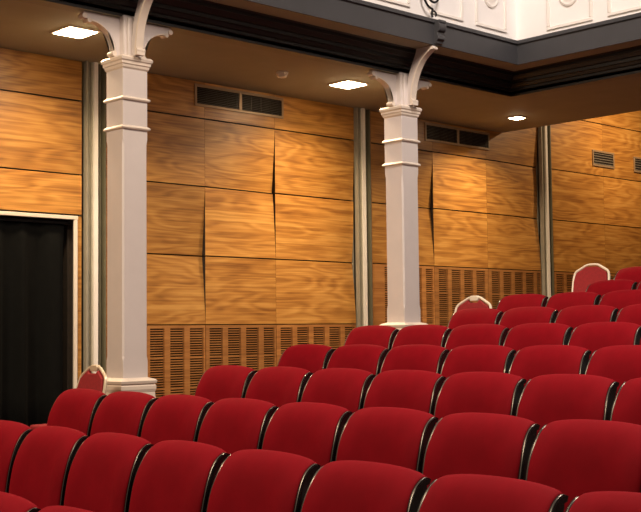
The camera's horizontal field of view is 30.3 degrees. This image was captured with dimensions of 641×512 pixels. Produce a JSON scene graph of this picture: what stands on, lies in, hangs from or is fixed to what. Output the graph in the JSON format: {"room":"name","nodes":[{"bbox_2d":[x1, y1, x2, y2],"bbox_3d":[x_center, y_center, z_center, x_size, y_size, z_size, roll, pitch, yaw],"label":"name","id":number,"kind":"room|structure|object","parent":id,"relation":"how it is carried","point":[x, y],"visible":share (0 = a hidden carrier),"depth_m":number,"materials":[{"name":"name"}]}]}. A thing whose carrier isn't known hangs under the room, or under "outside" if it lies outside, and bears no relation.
{"room":"auditorium","nodes":[
{"label":"auditorium","id":0,"kind":"room"},
{"bbox_2d":[0,221,56,224],"bbox_3d":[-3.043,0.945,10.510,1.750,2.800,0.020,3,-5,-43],"label":"curtain rod","id":1,"kind":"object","parent":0,"point":[0,221],"depth_m":10.90,"materials":[{"name":"black metal"}]},
{"bbox_2d":[0,48,640,398],"bbox_3d":[-1.317,-0.434,11.995,20.500,5.900,0.300,3,-5,-43],"label":"wall","id":2,"kind":"structure","parent":0,"point":[250,216],"depth_m":12.64,"materials":[{"name":"brown wood"}]},
{"bbox_2d":[0,217,69,426],"bbox_3d":[-2.870,0.744,10.337,1.550,2.175,0.128,3,-5,-43],"label":"curtain","id":3,"kind":"object","parent":2,"relation":"hanging from","point":[31,255],"visible":0.84,"depth_m":10.64,"materials":[{"name":"black fabric"}]},
{"bbox_2d":[0,211,77,388],"bbox_3d":[-2.816,0.840,10.275,1.630,2.475,0.027,3,-5,-43],"label":"door frame","id":4,"kind":"structure","parent":2,"relation":"in","point":[7,213],"depth_m":10.82,"materials":[{"name":"paint"}]},
{"bbox_2d":[79,61,106,374],"bbox_3d":[-2.108,0.026,11.041,0.244,3.680,0.130,3,-5,-43],"label":"pilaster","id":5,"kind":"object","parent":2,"relation":"attached to","point":[94,76],"depth_m":11.02,"materials":[{"name":"grey paint"}]},
{"bbox_2d":[194,83,283,118],"bbox_3d":[-0.833,-1.603,12.322,1.190,0.225,0.013,3,-5,-43],"label":"air vent","id":6,"kind":"object","parent":2,"relation":"in","point":[207,96],"visible":1,"depth_m":12.30,"materials":[{"name":"metal"}]},
{"bbox_2d":[350,107,373,329],"bbox_3d":[0.481,-0.098,13.500,0.247,3.180,0.130,3,-5,-43],"label":"trim","id":7,"kind":"structure","parent":2,"relation":"attached to","point":[362,253],"depth_m":13.47,"materials":[{"name":"grey metal"}]},
{"bbox_2d":[424,122,489,150],"bbox_3d":[1.709,-1.481,14.718,1.240,0.225,0.013,3,-5,-43],"label":"air vent","id":8,"kind":"object","parent":2,"relation":"in","point":[437,133],"visible":1,"depth_m":14.70,"materials":[{"name":"metal"}]},
{"bbox_2d":[535,125,554,300],"bbox_3d":[3.018,-0.734,15.947,0.247,3.900,0.130,3,-5,-43],"label":"trim","id":9,"kind":"structure","parent":2,"relation":"attached to","point":[543,167],"depth_m":15.88,"materials":[{"name":"grey metal"}]},
{"bbox_2d":[592,149,614,168],"bbox_3d":[4.040,-1.381,16.916,0.550,0.230,0.013,3,-5,-43],"label":"air vent","id":10,"kind":"object","parent":2,"relation":"in","point":[599,158],"visible":1,"depth_m":16.91,"materials":[{"name":"metal"}]},
{"bbox_2d":[633,157,640,172],"bbox_3d":[4.818,-1.343,17.649,0.550,0.230,0.013,3,-5,-43],"label":"air vent","id":11,"kind":"object","parent":2,"relation":"in","point":[637,160],"visible":1,"depth_m":17.53,"materials":[{"name":"metal"}]},
{"bbox_2d":[0,0,640,132],"bbox_3d":[0.913,-2.238,5.842,15.180,0.120,12.120,3,-5,-43],"label":"ceiling","id":12,"kind":"structure","parent":0,"point":[25,27],"depth_m":11.91,"materials":[{"name":"paint"}]},
{"bbox_2d":[50,25,100,38],"bbox_3d":[-2.058,-1.873,9.952,0.300,0.026,0.300,3,-5,-43],"label":"recessed light","id":13,"kind":"object","parent":12,"relation":"in","point":[70,31],"visible":1,"depth_m":9.90,"materials":[{"name":"white plastic"}]},
{"bbox_2d":[276,71,287,77],"bbox_3d":[-0.376,-1.772,11.605,0.120,0.058,0.120,3,-5,-43],"label":"smoke detector","id":14,"kind":"object","parent":12,"relation":"attached to","point":[280,74],"visible":1,"depth_m":11.56,"materials":[{"name":"plastic"}]},
{"bbox_2d":[16,0,640,99],"bbox_3d":[0.816,-2.393,4.603,13.330,0.284,10.440,3,-5,-43],"label":"trim","id":15,"kind":"structure","parent":12,"relation":"attached to","point":[204,14],"depth_m":11.22,"materials":[{"name":"paint"}]},
{"bbox_2d":[328,80,368,88],"bbox_3d":[0.285,-1.758,12.188,0.300,0.026,0.300,3,-5,-43],"label":"recessed light","id":16,"kind":"object","parent":12,"relation":"in","point":[347,84],"visible":1,"depth_m":12.13,"materials":[{"name":"white plastic"}]},
{"bbox_2d":[507,115,526,119],"bbox_3d":[2.360,-1.653,14.226,0.170,0.026,0.170,3,-5,-43],"label":"recessed light","id":17,"kind":"object","parent":12,"relation":"in","point":[518,117],"visible":1,"depth_m":14.18,"materials":[{"name":"white"}]},
{"bbox_2d":[509,117,523,119],"bbox_3d":[2.360,-1.652,14.226,0.138,0.025,0.138,3,-5,-43],"label":"diffuser","id":18,"kind":"object","parent":17,"relation":"attached to","point":[514,118],"depth_m":14.19,"materials":[{"name":"white plastic"}]},
{"bbox_2d":[364,0,640,39],"bbox_3d":[0.801,-3.238,4.458,13.050,0.995,10.160,3,-5,-43],"label":"balcony front","id":19,"kind":"structure","parent":0,"point":[512,19],"depth_m":11.99,"materials":[{"name":"white paint"}]},
{"bbox_2d":[434,19,446,45],"bbox_3d":[1.159,-2.169,11.507,0.100,0.236,0.092,3,-5,-43],"label":"corbel","id":20,"kind":"object","parent":19,"relation":"attached to","point":[440,28],"visible":1,"depth_m":11.48,"materials":[{"name":"grey paint"}]},
{"bbox_2d":[247,0,640,64],"bbox_3d":[0.810,-2.611,4.490,13.150,0.253,10.260,3,-5,-43],"label":"trim","id":21,"kind":"structure","parent":19,"relation":"attached to","point":[358,13],"depth_m":11.54,"materials":[{"name":"grey paint"}]},
{"bbox_2d":[424,0,438,17],"bbox_3d":[1.069,-2.650,11.444,0.261,0.706,0.022,3,-5,-43],"label":"bracket","id":22,"kind":"object","parent":21,"relation":"on","point":[425,1],"visible":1,"depth_m":11.42,"materials":[{"name":"black metal"}]},
{"bbox_3d":[2.924,1.057,7.420,20.500,2.257,12.000,3,-5,-43],"label":"floor","id":23,"kind":"structure","parent":0,"visible":0},
{"bbox_2d":[0,420,31,492],"bbox_3d":[-1.713,1.283,5.954,0.354,0.890,0.524,2,-5,-41],"label":"seat","id":24,"kind":"object","parent":23,"relation":"on","point":[12,434],"visible":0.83,"depth_m":5.86,"materials":[{"name":"red fabric"}]},
{"bbox_2d":[0,491,40,511],"bbox_3d":[-1.237,1.276,4.083,0.354,0.890,0.524,2,-5,-41],"label":"seat","id":25,"kind":"object","parent":23,"relation":"on","point":[9,502],"visible":0.98,"depth_m":4.06,"materials":[{"name":"red fabric"}]},
{"bbox_2d":[9,426,87,508],"bbox_3d":[-1.355,1.253,5.538,0.354,0.890,0.524,2,-5,-41],"label":"seat","id":26,"kind":"object","parent":23,"relation":"on","point":[43,460],"visible":0.89,"depth_m":5.55,"materials":[{"name":"red fabric"}]},
{"bbox_2d":[38,505,92,511],"bbox_3d":[-0.879,1.246,3.666,0.354,0.890,0.524,2,-5,-41],"label":"seat","id":27,"kind":"object","parent":23,"relation":"on","point":[56,508],"visible":1,"depth_m":3.84,"materials":[{"name":"red fabric"}]},
{"bbox_2d":[30,365,106,429],"bbox_3d":[-1.861,1.248,8.766,0.494,0.870,0.394,3,-5,-43],"label":"banquet chair","id":28,"kind":"object","parent":23,"relation":"on","point":[97,381],"visible":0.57,"depth_m":8.88,"materials":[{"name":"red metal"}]},
{"bbox_2d":[47,388,106,436],"bbox_3d":[-1.566,1.257,7.189,0.354,0.890,0.524,2,-5,-41],"label":"seat","id":29,"kind":"object","parent":23,"relation":"on","point":[76,408],"visible":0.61,"depth_m":7.21,"materials":[{"name":"red fabric"}]},
{"bbox_2d":[64,432,153,511],"bbox_3d":[-0.998,1.223,5.120,0.354,0.890,0.524,2,-5,-41],"label":"seat","id":30,"kind":"object","parent":23,"relation":"on","point":[103,469],"visible":0.93,"depth_m":5.14,"materials":[{"name":"red fabric"}]},
{"bbox_2d":[90,391,156,436],"bbox_3d":[-1.208,1.227,6.772,0.354,0.890,0.524,2,-5,-41],"label":"seat","id":31,"kind":"object","parent":23,"relation":"on","point":[124,412],"visible":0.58,"depth_m":6.80,"materials":[{"name":"red fabric"}]},
{"bbox_2d":[78,0,172,397],"bbox_3d":[-1.549,-0.272,9.460,0.684,3.736,0.686,-1,-4,-1],"label":"column","id":32,"kind":"structure","parent":23,"relation":"on","point":[127,38],"depth_m":9.40,"materials":[{"name":"paint"}]},
{"bbox_2d":[140,394,213,444],"bbox_3d":[-0.851,1.197,6.355,0.354,0.890,0.524,2,-5,-41],"label":"seat","id":33,"kind":"object","parent":23,"relation":"on","point":[174,416],"visible":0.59,"depth_m":6.39,"materials":[{"name":"red fabric"}]},
{"bbox_2d":[128,440,229,511],"bbox_3d":[-0.642,1.193,4.702,0.354,0.890,0.524,2,-5,-41],"label":"seat","id":34,"kind":"object","parent":23,"relation":"on","point":[172,475],"visible":0.98,"depth_m":4.74,"materials":[{"name":"red fabric"}]},
{"bbox_2d":[195,365,256,402],"bbox_3d":[-0.690,1.151,7.609,0.354,0.890,0.524,2,-5,-41],"label":"seat","id":35,"kind":"object","parent":23,"relation":"on","point":[216,383],"visible":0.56,"depth_m":7.64,"materials":[{"name":"red fabric"}]},
{"bbox_2d":[197,398,278,454],"bbox_3d":[-0.495,1.166,5.937,0.354,0.890,0.524,2,-5,-41],"label":"seat","id":36,"kind":"object","parent":23,"relation":"on","point":[232,425],"visible":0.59,"depth_m":5.96,"materials":[{"name":"red fabric"}]},
{"bbox_2d":[206,449,320,511],"bbox_3d":[-0.286,1.162,4.284,0.354,0.890,0.524,2,-5,-41],"label":"seat","id":37,"kind":"object","parent":23,"relation":"on","point":[248,480],"visible":0.96,"depth_m":4.33,"materials":[{"name":"red fabric"}]},
{"bbox_2d":[245,366,312,406],"bbox_3d":[-0.332,1.121,7.192,0.354,0.890,0.524,2,-5,-41],"label":"seat","id":38,"kind":"object","parent":23,"relation":"on","point":[279,386],"visible":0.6,"depth_m":7.22,"materials":[{"name":"red fabric"}]},
{"bbox_2d":[277,344,334,372],"bbox_3d":[-0.183,1.074,8.414,0.354,0.890,0.524,2,-5,-41],"label":"seat","id":39,"kind":"object","parent":23,"relation":"on","point":[313,358],"visible":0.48,"depth_m":8.44,"materials":[{"name":"red fabric"}]},
{"bbox_2d":[261,402,352,467],"bbox_3d":[-0.139,1.136,5.518,0.354,0.890,0.524,2,-5,-41],"label":"seat","id":40,"kind":"object","parent":23,"relation":"on","point":[311,430],"visible":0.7,"depth_m":5.54,"materials":[{"name":"red fabric"}]},
{"bbox_2d":[300,368,374,413],"bbox_3d":[0.025,1.091,6.775,0.354,0.890,0.524,2,-5,-41],"label":"seat","id":41,"kind":"object","parent":23,"relation":"on","point":[347,388],"visible":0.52,"depth_m":6.80,"materials":[{"name":"red fabric"}]},
{"bbox_2d":[326,344,388,375],"bbox_3d":[0.175,1.044,7.997,0.354,0.890,0.524,2,-5,-41],"label":"seat","id":42,"kind":"object","parent":23,"relation":"on","point":[367,357],"visible":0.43,"depth_m":8.02,"materials":[{"name":"red fabric"}]},
{"bbox_2d":[300,460,430,511],"bbox_3d":[0.069,1.132,3.865,0.354,0.890,0.524,2,-5,-41],"label":"seat","id":43,"kind":"object","parent":23,"relation":"on","point":[343,485],"visible":0.98,"depth_m":3.92,"materials":[{"name":"red fabric"}]},
{"bbox_2d":[344,325,398,350],"bbox_3d":[0.318,0.983,9.166,0.354,0.890,0.524,2,-5,-41],"label":"seat","id":44,"kind":"object","parent":23,"relation":"on","point":[380,335],"visible":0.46,"depth_m":9.20,"materials":[{"name":"red fabric"}]},
{"bbox_2d":[335,407,438,472],"bbox_3d":[0.216,1.106,5.099,0.354,0.890,0.524,2,-5,-41],"label":"seat","id":45,"kind":"object","parent":23,"relation":"on","point":[396,436],"visible":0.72,"depth_m":5.13,"materials":[{"name":"red fabric"}]},
{"bbox_2d":[367,45,437,332],"bbox_3d":[0.810,-0.358,11.697,0.684,3.336,0.686,-1,-4,-1],"label":"column","id":46,"kind":"structure","parent":23,"relation":"on","point":[400,115],"depth_m":11.64,"materials":[{"name":"paint"}]},
{"bbox_2d":[207,0,640,70],"bbox_3d":[0.811,-2.499,4.482,13.150,0.028,10.260,3,-5,-43],"label":"trim","id":47,"kind":"structure","parent":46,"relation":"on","point":[243,4],"depth_m":11.31,"materials":[{"name":"paint"}]},
{"bbox_2d":[363,370,445,414],"bbox_3d":[0.381,1.061,6.357,0.354,0.890,0.524,2,-5,-41],"label":"seat","id":48,"kind":"object","parent":23,"relation":"on","point":[419,390],"visible":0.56,"depth_m":6.39,"materials":[{"name":"red fabric"}]},
{"bbox_2d":[380,344,448,373],"bbox_3d":[0.532,1.014,7.580,0.354,0.890,0.524,2,-5,-41],"label":"seat","id":49,"kind":"object","parent":23,"relation":"on","point":[431,358],"visible":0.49,"depth_m":7.62,"materials":[{"name":"red fabric"}]},
{"bbox_2d":[391,325,451,348],"bbox_3d":[0.676,0.953,8.750,0.354,0.890,0.524,2,-5,-41],"label":"seat","id":50,"kind":"object","parent":23,"relation":"on","point":[437,335],"visible":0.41,"depth_m":8.79,"materials":[{"name":"red fabric"}]},
{"bbox_2d":[454,296,491,312],"bbox_3d":[1.250,0.800,10.653,0.494,0.890,0.444,3,-5,-43],"label":"banquet chair","id":51,"kind":"object","parent":23,"relation":"on","point":[465,304],"visible":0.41,"depth_m":10.81,"materials":[{"name":"fabric"}]},
{"bbox_2d":[447,308,502,330],"bbox_3d":[1.180,0.866,9.555,0.354,0.890,0.524,2,-5,-41],"label":"seat","id":52,"kind":"object","parent":23,"relation":"on","point":[473,315],"visible":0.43,"depth_m":9.61,"materials":[{"name":"red fabric"}]},
{"bbox_2d":[444,324,508,353],"bbox_3d":[1.033,0.922,8.332,0.354,0.890,0.524,2,-5,-41],"label":"seat","id":53,"kind":"object","parent":23,"relation":"on","point":[469,334],"visible":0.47,"depth_m":8.38,"materials":[{"name":"red fabric"}]},
{"bbox_2d":[440,345,515,378],"bbox_3d":[0.888,0.984,7.162,0.354,0.890,0.524,2,-5,-41],"label":"seat","id":54,"kind":"object","parent":23,"relation":"on","point":[466,358],"visible":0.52,"depth_m":7.21,"materials":[{"name":"red fabric"}]},
{"bbox_2d":[433,372,525,424],"bbox_3d":[0.737,1.031,5.938,0.354,0.890,0.524,2,-5,-41],"label":"seat","id":55,"kind":"object","parent":23,"relation":"on","point":[464,392],"visible":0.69,"depth_m":5.98,"materials":[{"name":"red fabric"}]},
{"bbox_2d":[422,412,539,487],"bbox_3d":[0.570,1.076,4.679,0.354,0.890,0.524,2,-5,-41],"label":"seat","id":56,"kind":"object","parent":23,"relation":"on","point":[492,444],"visible":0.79,"depth_m":4.72,"materials":[{"name":"red fabric"}]},
{"bbox_2d":[417,474,568,511],"bbox_3d":[0.423,1.102,3.445,0.354,0.890,0.524,2,-5,-41],"label":"seat","id":57,"kind":"object","parent":23,"relation":"on","point":[454,492],"visible":1,"depth_m":3.52,"materials":[{"name":"red fabric"}]},
{"bbox_2d":[496,294,548,314],"bbox_3d":[1.692,0.773,10.331,0.354,0.890,0.524,2,-5,-41],"label":"seat","id":58,"kind":"object","parent":23,"relation":"on","point":[509,302],"visible":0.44,"depth_m":10.39,"materials":[{"name":"red fabric"}]},
{"bbox_2d":[498,307,557,331],"bbox_3d":[1.538,0.835,9.138,0.354,0.890,0.524,2,-5,-41],"label":"seat","id":59,"kind":"object","parent":23,"relation":"on","point":[513,317],"visible":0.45,"depth_m":9.20,"materials":[{"name":"red fabric"}]},
{"bbox_2d":[503,323,572,355],"bbox_3d":[1.389,0.892,7.914,0.354,0.890,0.524,2,-5,-41],"label":"seat","id":60,"kind":"object","parent":23,"relation":"on","point":[518,337],"visible":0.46,"depth_m":7.97,"materials":[{"name":"red fabric"}]},
{"bbox_2d":[508,345,591,386],"bbox_3d":[1.244,0.954,6.743,0.354,0.890,0.524,2,-5,-41],"label":"seat","id":61,"kind":"object","parent":23,"relation":"on","point":[530,362],"visible":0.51,"depth_m":6.80,"materials":[{"name":"red fabric"}]},
{"bbox_2d":[515,374,618,435],"bbox_3d":[1.092,1.000,5.519,0.354,0.890,0.524,2,-5,-41],"label":"seat","id":62,"kind":"object","parent":23,"relation":"on","point":[544,399],"visible":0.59,"depth_m":5.57,"materials":[{"name":"red fabric"}]},
{"bbox_2d":[545,292,600,314],"bbox_3d":[2.049,0.743,9.914,0.354,0.890,0.524,2,-5,-41],"label":"seat","id":63,"kind":"object","parent":23,"relation":"on","point":[560,301],"visible":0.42,"depth_m":9.98,"materials":[{"name":"red fabric"}]},
{"bbox_2d":[525,419,640,511],"bbox_3d":[0.924,1.045,4.258,0.354,0.890,0.524,2,-5,-41],"label":"seat","id":64,"kind":"object","parent":23,"relation":"on","point":[573,457],"visible":0.85,"depth_m":4.31,"materials":[{"name":"red fabric"}]},
{"bbox_2d":[554,305,618,333],"bbox_3d":[1.895,0.805,8.721,0.354,0.890,0.524,2,-5,-41],"label":"seat","id":65,"kind":"object","parent":23,"relation":"on","point":[573,316],"visible":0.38,"depth_m":8.78,"materials":[{"name":"red fabric"}]},
{"bbox_2d":[572,263,609,291],"bbox_3d":[2.641,0.540,12.030,0.487,0.947,0.454,3,-5,-43],"label":"banquet chair","id":66,"kind":"object","parent":23,"relation":"on","point":[583,277],"visible":0.42,"depth_m":12.20,"materials":[{"name":"fabric"}]},
{"bbox_2d":[565,491,640,511],"bbox_3d":[0.777,1.071,3.024,0.354,0.890,0.524,2,-5,-41],"label":"seat","id":67,"kind":"object","parent":23,"relation":"on","point":[599,501],"visible":1,"depth_m":3.21,"materials":[{"name":"red fabric"}]},
{"bbox_2d":[567,322,640,358],"bbox_3d":[1.745,0.862,7.496,0.354,0.890,0.524,2,-5,-41],"label":"seat","id":68,"kind":"object","parent":23,"relation":"on","point":[594,336],"visible":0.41,"depth_m":7.55,"materials":[{"name":"red fabric"}]},
{"bbox_2d":[586,279,637,301],"bbox_3d":[2.571,0.656,10.730,0.354,0.890,0.524,2,-5,-41],"label":"seat","id":69,"kind":"object","parent":23,"relation":"on","point":[602,287],"visible":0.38,"depth_m":10.79,"materials":[{"name":"red fabric"}]},
{"bbox_2d":[585,345,640,396],"bbox_3d":[1.599,0.923,6.324,0.354,0.890,0.524,2,-5,-41],"label":"seat","id":70,"kind":"object","parent":23,"relation":"on","point":[619,363],"visible":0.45,"depth_m":6.43,"materials":[{"name":"red fabric"}]},
{"bbox_2d":[598,290,640,314],"bbox_3d":[2.406,0.713,9.497,0.354,0.890,0.524,2,-5,-41],"label":"seat","id":71,"kind":"object","parent":23,"relation":"on","point":[620,299],"visible":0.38,"depth_m":9.60,"materials":[{"name":"red fabric"}]},
{"bbox_2d":[610,378,640,424],"bbox_3d":[1.446,0.970,5.099,0.354,0.890,0.524,2,-5,-41],"label":"seat","id":72,"kind":"object","parent":23,"relation":"on","point":[626,407],"visible":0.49,"depth_m":5.29,"materials":[{"name":"red fabric"}]},
{"bbox_2d":[614,266,640,287],"bbox_3d":[3.086,0.543,11.723,0.354,0.890,0.524,2,-5,-41],"label":"seat","id":73,"kind":"object","parent":23,"relation":"on","point":[630,273],"visible":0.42,"depth_m":11.85,"materials":[{"name":"red fabric"}]},
{"bbox_2d":[615,304,640,344],"bbox_3d":[2.251,0.775,8.303,0.354,0.890,0.524,2,-5,-41],"label":"seat","id":74,"kind":"object","parent":23,"relation":"on","point":[631,313],"visible":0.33,"depth_m":8.47,"materials":[{"name":"red fabric"}]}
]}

